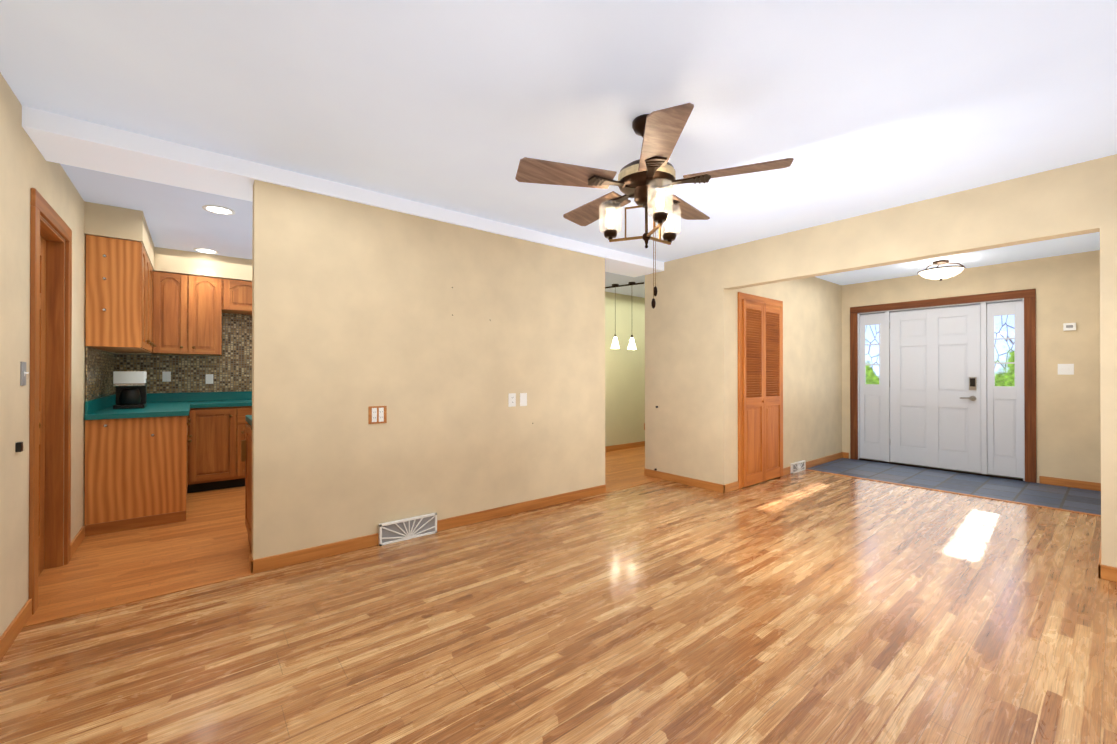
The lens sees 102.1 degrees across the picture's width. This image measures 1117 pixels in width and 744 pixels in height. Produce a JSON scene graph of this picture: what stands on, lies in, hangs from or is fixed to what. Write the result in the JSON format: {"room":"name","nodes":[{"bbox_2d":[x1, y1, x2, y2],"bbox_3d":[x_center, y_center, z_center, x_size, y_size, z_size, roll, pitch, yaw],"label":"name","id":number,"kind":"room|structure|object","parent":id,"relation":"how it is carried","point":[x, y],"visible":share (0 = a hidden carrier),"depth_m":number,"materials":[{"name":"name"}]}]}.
{"room":"living room","nodes":[
{"label":"living room","id":0,"kind":"room"},
{"bbox_2d":[0,72,114,636],"bbox_3d":[-1.539,-0.033,0.764,0.120,2.530,10.220,0,0,-39],"label":"wall","id":1,"kind":"structure","parent":0,"point":[25,166],"depth_m":2.18,"materials":[{"name":"paint"}]},
{"bbox_2d":[0,599,31,660],"bbox_3d":[-0.527,1.184,-0.398,0.013,0.085,6.910,0,0,-39],"label":"baseboard","id":2,"kind":"structure","parent":1,"relation":"attached to","point":[9,635],"depth_m":2.09,"materials":[{"name":"brown wood"}]},
{"bbox_2d":[15,442,22,451],"bbox_3d":[-2.557,0.355,2.141,0.018,0.045,0.035,0,0,-39],"label":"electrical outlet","id":3,"kind":"object","parent":1,"relation":"attached to","point":[18,446],"visible":1,"depth_m":2.13,"materials":[{"name":"black plastic"}]},
{"bbox_2d":[20,362,28,385],"bbox_3d":[-2.611,0.008,2.211,0.020,0.116,0.072,0,0,-39],"label":"light switch","id":4,"kind":"object","parent":1,"relation":"attached to","point":[23,372],"visible":0.96,"depth_m":2.20,"materials":[{"name":"grey plastic"}]},
{"bbox_2d":[38,236,45,575],"bbox_3d":[-3.008,0.203,2.604,0.123,2.058,0.642,0,0,-39],"label":"door","id":5,"kind":"structure","parent":1,"relation":"in","point":[42,372],"depth_m":2.78,"materials":[{"name":"brown wood"}]},
{"bbox_2d":[28,188,71,614],"bbox_3d":[-3.006,0.150,2.606,0.138,2.180,0.870,0,0,-39],"label":"door frame","id":6,"kind":"structure","parent":1,"relation":"attached to","point":[58,399],"depth_m":2.86,"materials":[{"name":"brown wood"}]},
{"bbox_2d":[71,526,84,556],"bbox_3d":[-3.402,1.200,3.187,0.013,0.085,0.540,0,0,-39],"label":"baseboard","id":7,"kind":"structure","parent":1,"relation":"attached to","point":[77,540],"depth_m":3.19,"materials":[{"name":"brown wood"}]},
{"bbox_2d":[85,395,115,414],"bbox_3d":[-4.088,0.276,4.060,0.018,0.100,1.634,0,0,-39],"label":"backsplash","id":8,"kind":"structure","parent":1,"relation":"attached to","point":[95,404],"depth_m":3.81,"materials":[{"name":"teal laminate"}]},
{"bbox_2d":[86,347,117,400],"bbox_3d":[-4.091,0.016,4.056,0.008,0.414,1.590,0,0,-39],"label":"backsplash","id":9,"kind":"structure","parent":1,"relation":"attached to","point":[101,365],"depth_m":3.88,"materials":[{"name":"tile"}]},
{"bbox_2d":[85,235,160,354],"bbox_3d":[-3.852,-0.617,4.046,0.364,0.846,1.310,0,0,-39],"label":"upper cabinet","id":10,"kind":"object","parent":1,"relation":"attached to","point":[134,303],"depth_m":3.55,"materials":[{"name":"brown wood"}]},
{"bbox_2d":[84,201,155,270],"bbox_3d":[-3.853,-1.164,4.009,0.325,0.240,1.290,0,0,-39],"label":"soffit","id":11,"kind":"structure","parent":0,"point":[107,221],"depth_m":3.52,"materials":[{"name":"paint"}]},
{"bbox_2d":[115,313,247,392],"bbox_3d":[-3.112,-0.011,5.976,4.230,2.530,0.120,0,0,-39],"label":"wall","id":12,"kind":"structure","parent":0,"point":[159,354],"depth_m":4.89,"materials":[{"name":"paint"}]},
{"bbox_2d":[161,272,196,354],"bbox_3d":[-4.133,-0.613,4.855,0.350,0.846,0.343,0,0,-39],"label":"upper cabinet","id":13,"kind":"object","parent":12,"relation":"attached to","point":[178,291],"depth_m":4.76,"materials":[{"name":"brown wood"}]},
{"bbox_2d":[118,313,251,392],"bbox_3d":[-3.216,-0.227,5.800,3.554,0.914,0.014,0,0,-39],"label":"backsplash","id":14,"kind":"structure","parent":12,"relation":"attached to","point":[229,369],"depth_m":5.17,"materials":[{"name":"tile"}]},
{"bbox_2d":[147,391,251,402],"bbox_3d":[-3.215,0.283,5.797,3.554,0.100,0.018,0,0,-39],"label":"backsplash","id":15,"kind":"structure","parent":12,"relation":"attached to","point":[193,397],"depth_m":5.06,"materials":[{"name":"teal laminate"}]},
{"bbox_2d":[197,276,224,355],"bbox_3d":[-3.954,-0.612,4.999,0.350,0.846,0.343,0,0,-39],"label":"upper cabinet","id":16,"kind":"object","parent":12,"relation":"attached to","point":[210,290],"depth_m":4.92,"materials":[{"name":"brown wood"}]},
{"bbox_2d":[225,279,251,314],"bbox_3d":[-3.640,-0.861,5.252,0.455,0.346,0.343,0,0,-39],"label":"upper cabinet","id":17,"kind":"object","parent":12,"relation":"attached to","point":[238,293],"depth_m":5.08,"materials":[{"name":"brown wood"}]},
{"bbox_2d":[156,247,251,281],"bbox_3d":[-2.954,-1.157,5.800,3.970,0.240,0.360,0,0,-39],"label":"soffit","id":18,"kind":"structure","parent":0,"point":[167,260],"depth_m":4.87,"materials":[{"name":"paint"}]},
{"bbox_2d":[252,180,604,559],"bbox_3d":[-0.735,0.030,3.780,3.030,2.430,0.120,0,0,-39],"label":"wall","id":19,"kind":"structure","parent":0,"point":[355,306],"depth_m":3.38,"materials":[{"name":"paint"}]},
{"bbox_2d":[23,572,253,627],"bbox_3d":[-2.246,1.236,2.486,0.940,0.006,0.040,0,0,-39],"label":"trim","id":20,"kind":"structure","parent":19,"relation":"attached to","point":[127,601],"depth_m":2.44,"materials":[{"name":"brown wood"}]},
{"bbox_2d":[368,406,386,423],"bbox_3d":[-1.298,0.307,3.243,0.125,0.125,0.012,0,0,-39],"label":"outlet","id":21,"kind":"object","parent":19,"relation":"attached to","point":[377,414],"visible":1,"depth_m":3.24,"materials":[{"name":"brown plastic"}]},
{"bbox_2d":[379,512,436,545],"bbox_3d":[-1.113,1.170,3.360,0.430,0.160,0.028,0,0,-39],"label":"air vent","id":22,"kind":"object","parent":19,"relation":"in","point":[406,529],"visible":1,"depth_m":3.35,"materials":[{"name":"white plastic"}]},
{"bbox_2d":[249,485,605,573],"bbox_3d":[-0.707,1.202,3.731,3.043,0.085,0.043,0,0,-39],"label":"baseboard","id":23,"kind":"structure","parent":19,"relation":"attached to","point":[259,565],"depth_m":3.23,"materials":[{"name":"brown wood"}]},
{"bbox_2d":[508,393,515,406],"bbox_3d":[-0.405,0.246,3.959,0.072,0.116,0.012,0,0,-39],"label":"light switch","id":24,"kind":"object","parent":19,"relation":"attached to","point":[511,399],"visible":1,"depth_m":3.95,"materials":[{"name":"white plastic"}]},
{"bbox_2d":[520,393,526,405],"bbox_3d":[-0.312,0.246,4.035,0.072,0.116,0.010,0,0,-39],"label":"light switch","id":25,"kind":"object","parent":19,"relation":"attached to","point":[523,399],"visible":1,"depth_m":4.03,"materials":[{"name":"white plastic"}]},
{"bbox_2d":[606,479,663,492],"bbox_3d":[0.851,1.246,4.970,0.940,0.006,0.040,0,0,-39],"label":"trim","id":26,"kind":"structure","parent":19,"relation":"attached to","point":[657,479],"depth_m":4.95,"materials":[{"name":"brown wood"}]},
{"bbox_2d":[0,446,1116,743],"bbox_3d":[1.831,1.293,3.461,8.800,0.100,10.220,0,0,-39],"label":"floor","id":27,"kind":"structure","parent":0,"point":[804,606],"depth_m":2.17,"materials":[{"name":"laminate"}]},
{"bbox_2d":[84,415,187,536],"bbox_3d":[-3.509,0.805,3.796,0.594,0.880,0.500,0,0,-39],"label":"base cabinet","id":28,"kind":"object","parent":27,"relation":"on","point":[156,459],"depth_m":3.59,"materials":[{"name":"brown wood"}]},
{"bbox_2d":[84,403,191,418],"bbox_3d":[-3.850,0.347,4.235,0.609,0.040,1.659,0,0,-39],"label":"countertop","id":29,"kind":"structure","parent":28,"relation":"on","point":[152,410],"depth_m":3.71,"materials":[{"name":"teal laminate"}]},
{"bbox_2d":[113,371,146,408],"bbox_3d":[-3.864,0.160,4.077,0.204,0.330,0.244,0,0,-39],"label":"coffee maker","id":30,"kind":"object","parent":29,"relation":"on","point":[131,389],"visible":0.98,"depth_m":4.01,"materials":[{"name":"black plastic"}]},
{"bbox_2d":[188,407,199,492],"bbox_3d":[-3.968,0.808,4.420,0.659,0.880,0.470,0,0,-39],"label":"base cabinet","id":31,"kind":"object","parent":27,"relation":"on","point":[194,415],"depth_m":4.61,"materials":[{"name":"brown wood"}]},
{"bbox_2d":[200,403,243,491],"bbox_3d":[-3.779,0.810,4.960,0.482,0.880,0.613,0,0,-39],"label":"base cabinet","id":32,"kind":"object","parent":27,"relation":"on","point":[221,428],"depth_m":4.76,"materials":[{"name":"brown wood"}]},
{"bbox_2d":[192,399,251,406],"bbox_3d":[-2.788,0.353,5.750,2.945,0.040,0.624,0,0,-39],"label":"countertop","id":33,"kind":"structure","parent":32,"relation":"on","point":[203,402],"depth_m":4.88,"materials":[{"name":"teal laminate"}]},
{"bbox_2d":[241,419,251,550],"bbox_3d":[-1.003,0.806,4.027,2.914,0.880,0.594,0,0,-39],"label":"base cabinet","id":34,"kind":"object","parent":27,"relation":"on","point":[246,450],"depth_m":3.17,"materials":[{"name":"brown wood"}]},
{"bbox_2d":[245,415,251,422],"bbox_3d":[-1.011,0.346,4.042,2.910,0.040,0.624,0,0,-39],"label":"countertop","id":35,"kind":"structure","parent":34,"relation":"on","point":[249,417],"depth_m":3.22,"materials":[{"name":"teal laminate"}]},
{"bbox_2d":[244,403,251,485],"bbox_3d":[-3.484,0.811,5.197,0.519,0.880,0.613,0,0,-39],"label":"base cabinet","id":36,"kind":"object","parent":27,"relation":"on","point":[247,406],"depth_m":4.89,"materials":[{"name":"brown wood"}]},
{"bbox_2d":[0,0,1116,297],"bbox_3d":[1.831,-1.337,3.472,8.800,0.100,10.220,0,0,-39],"label":"ceiling","id":37,"kind":"structure","parent":0,"point":[852,108],"depth_m":2.13,"materials":[{"name":"paint"}]},
{"bbox_2d":[193,248,218,253],"bbox_3d":[-3.718,-1.277,4.764,0.210,0.008,0.210,0,0,-39],"label":"recessed light","id":38,"kind":"object","parent":37,"relation":"in","point":[205,250],"visible":0.98,"depth_m":4.75,"materials":[{"name":"white glass"}]},
{"bbox_2d":[202,205,234,214],"bbox_3d":[-2.689,-1.282,3.577,0.210,0.008,0.210,0,0,-39],"label":"recessed light","id":39,"kind":"object","parent":37,"relation":"in","point":[216,209],"visible":0.96,"depth_m":3.57,"materials":[{"name":"white glass"}]},
{"bbox_2d":[22,105,663,276],"bbox_3d":[-0.829,-1.235,3.903,4.910,0.100,0.460,0,0,-39],"label":"beam","id":40,"kind":"structure","parent":37,"relation":"attached to","point":[63,139],"depth_m":2.72,"materials":[{"name":"paint"}]},
{"bbox_2d":[611,333,618,348],"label":"pendant light","id":41,"kind":"object","parent":37,"relation":"hanging from","point":[615,344],"depth_m":6.53,"materials":[{"name":"white glass"}]},
{"bbox_2d":[605,282,643,288],"label":"track","id":42,"kind":"object","parent":37,"relation":"hanging from","point":[613,285],"depth_m":6.51,"materials":[{"name":"brown metal"}]},
{"bbox_2d":[628,282,635,348],"bbox_3d":[1.044,-0.798,6.416,0.124,0.949,0.124,0,0,-39],"label":"pendant light","id":43,"kind":"object","parent":37,"relation":"hanging from","point":[632,345],"visible":0.9,"depth_m":6.38,"materials":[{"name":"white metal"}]},
{"bbox_2d":[515,103,793,308],"bbox_3d":[0.446,-0.805,2.359,1.309,0.970,1.287,0,0,-39],"label":"fan","id":44,"kind":"object","parent":37,"relation":"hanging from","point":[647,180],"visible":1,"depth_m":2.22,"materials":[{"name":"brown wood"}]},
{"bbox_2d":[917,260,964,280],"bbox_3d":[4.411,-1.166,5.209,0.422,0.224,0.422,0,0,-39],"label":"flush-mount light","id":45,"kind":"object","parent":37,"relation":"attached to","point":[940,273],"visible":1,"depth_m":5.12,"materials":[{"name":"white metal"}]},
{"bbox_2d":[605,292,644,445],"bbox_3d":[1.181,-0.004,7.561,4.690,2.530,0.120,0,0,-39],"label":"wall","id":46,"kind":"structure","parent":0,"point":[624,384],"depth_m":7.41,"materials":[{"name":"paint"}]},
{"bbox_2d":[605,441,644,451],"bbox_3d":[1.223,1.218,7.503,4.450,0.085,0.013,0,0,-39],"label":"baseboard","id":47,"kind":"structure","parent":46,"relation":"attached to","point":[635,444],"depth_m":7.38,"materials":[{"name":"brown wood"}]},
{"bbox_2d":[730,277,841,482],"bbox_3d":[2.943,-0.012,5.731,3.030,2.530,0.120,0,0,-39],"label":"wall","id":48,"kind":"structure","parent":0,"point":[812,368],"depth_m":5.80,"materials":[{"name":"paint"}]},
{"bbox_2d":[738,292,782,488],"bbox_3d":[2.317,0.198,5.129,1.000,2.105,0.034,0,0,-39],"label":"door frame","id":49,"kind":"structure","parent":48,"relation":"attached to","point":[748,297],"depth_m":4.84,"materials":[{"name":"brown wood"}]},
{"bbox_2d":[742,299,781,486],"bbox_3d":[2.324,0.227,5.120,0.854,2.023,0.050,0,0,-39],"label":"bifold door","id":50,"kind":"structure","parent":48,"relation":"in","point":[762,410],"depth_m":5.09,"materials":[{"name":"brown wood"}]},
{"bbox_2d":[790,460,805,473],"bbox_3d":[3.010,1.195,5.668,0.360,0.130,0.028,0,0,-39],"label":"air vent","id":51,"kind":"object","parent":48,"relation":"in","point":[798,466],"visible":0.96,"depth_m":5.65,"materials":[{"name":"white plastic"}]},
{"bbox_2d":[783,452,847,475],"bbox_3d":[3.440,1.212,6.029,1.875,0.085,0.030,0,0,-39],"label":"baseboard","id":52,"kind":"structure","parent":48,"relation":"attached to","point":[812,463],"depth_m":6.14,"materials":[{"name":"brown wood"}]},
{"bbox_2d":[806,469,1100,516],"bbox_3d":[3.928,1.246,4.842,0.044,0.007,2.490,0,0,-39],"label":"trim","id":53,"kind":"structure","parent":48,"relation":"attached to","point":[806,469],"depth_m":4.57,"materials":[{"name":"brown wood"}]},
{"bbox_2d":[645,154,1116,566],"bbox_3d":[3.339,-0.025,2.722,0.120,2.530,7.170,0,0,-39],"label":"wall","id":54,"kind":"structure","parent":0,"point":[687,367],"depth_m":3.85,"materials":[{"name":"paint"}]},
{"bbox_2d":[644,468,727,492],"bbox_3d":[1.376,1.208,5.056,0.013,0.085,1.063,0,0,-39],"label":"baseboard","id":55,"kind":"structure","parent":54,"relation":"attached to","point":[702,484],"depth_m":4.99,"materials":[{"name":"brown wood"}]},
{"bbox_2d":[1098,561,1116,581],"bbox_3d":[4.343,1.192,1.358,0.013,0.085,3.493,0,0,-39],"label":"baseboard","id":56,"kind":"structure","parent":54,"relation":"attached to","point":[1105,572],"depth_m":2.69,"materials":[{"name":"brown wood"}]},
{"bbox_2d":[807,458,1100,514],"bbox_3d":[4.497,1.301,5.299,1.460,0.100,2.730,0,0,-39],"label":"floor","id":57,"kind":"structure","parent":0,"point":[1073,499],"depth_m":5.02,"materials":[{"name":"tile"}]},
{"bbox_2d":[842,250,1100,482],"bbox_3d":[5.004,-0.012,5.711,0.160,2.530,2.730,0,0,-39],"label":"wall","id":58,"kind":"structure","parent":0,"point":[1068,414],"depth_m":4.99,"materials":[{"name":"paint"}]},
{"bbox_2d":[858,298,1024,480],"bbox_3d":[4.867,0.194,5.863,0.174,2.112,1.702,0,0,-39],"label":"front door","id":59,"kind":"structure","parent":58,"relation":"in","point":[935,398],"depth_m":5.75,"materials":[{"name":"white paint"}]},
{"bbox_2d":[850,289,1036,482],"bbox_3d":[4.806,0.158,5.814,0.020,2.192,1.854,0,0,-39],"label":"door frame","id":60,"kind":"structure","parent":58,"relation":"attached to","point":[1028,296],"depth_m":5.22,"materials":[{"name":"brown wood"}]},
{"bbox_2d":[1058,364,1073,374],"bbox_3d":[5.525,-0.030,4.918,0.020,0.118,0.118,0,0,-39],"label":"light switch","id":61,"kind":"object","parent":58,"relation":"attached to","point":[1065,369],"visible":1,"depth_m":4.92,"materials":[{"name":"white plastic"}]},
{"bbox_2d":[1063,323,1075,330],"bbox_3d":[5.543,-0.490,4.896,0.024,0.080,0.090,0,0,-39],"label":"thermostat","id":62,"kind":"object","parent":58,"relation":"attached to","point":[1068,326],"visible":1,"depth_m":4.89,"materials":[{"name":"white plastic"}]},
{"bbox_2d":[1039,476,1100,490],"bbox_3d":[5.550,1.207,4.888,0.013,0.085,0.470,0,0,-39],"label":"baseboard","id":63,"kind":"structure","parent":58,"relation":"attached to","point":[1087,485],"depth_m":4.89,"materials":[{"name":"brown wood"}]},
{"label":"outside","id":64,"kind":"structure","parent":0,"visible":0},
{"bbox_2d":[865,315,1014,386],"bbox_3d":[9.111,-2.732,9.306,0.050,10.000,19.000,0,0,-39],"label":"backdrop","id":65,"kind":"structure","parent":64,"point":[871,351],"depth_m":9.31,"materials":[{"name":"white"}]}
]}

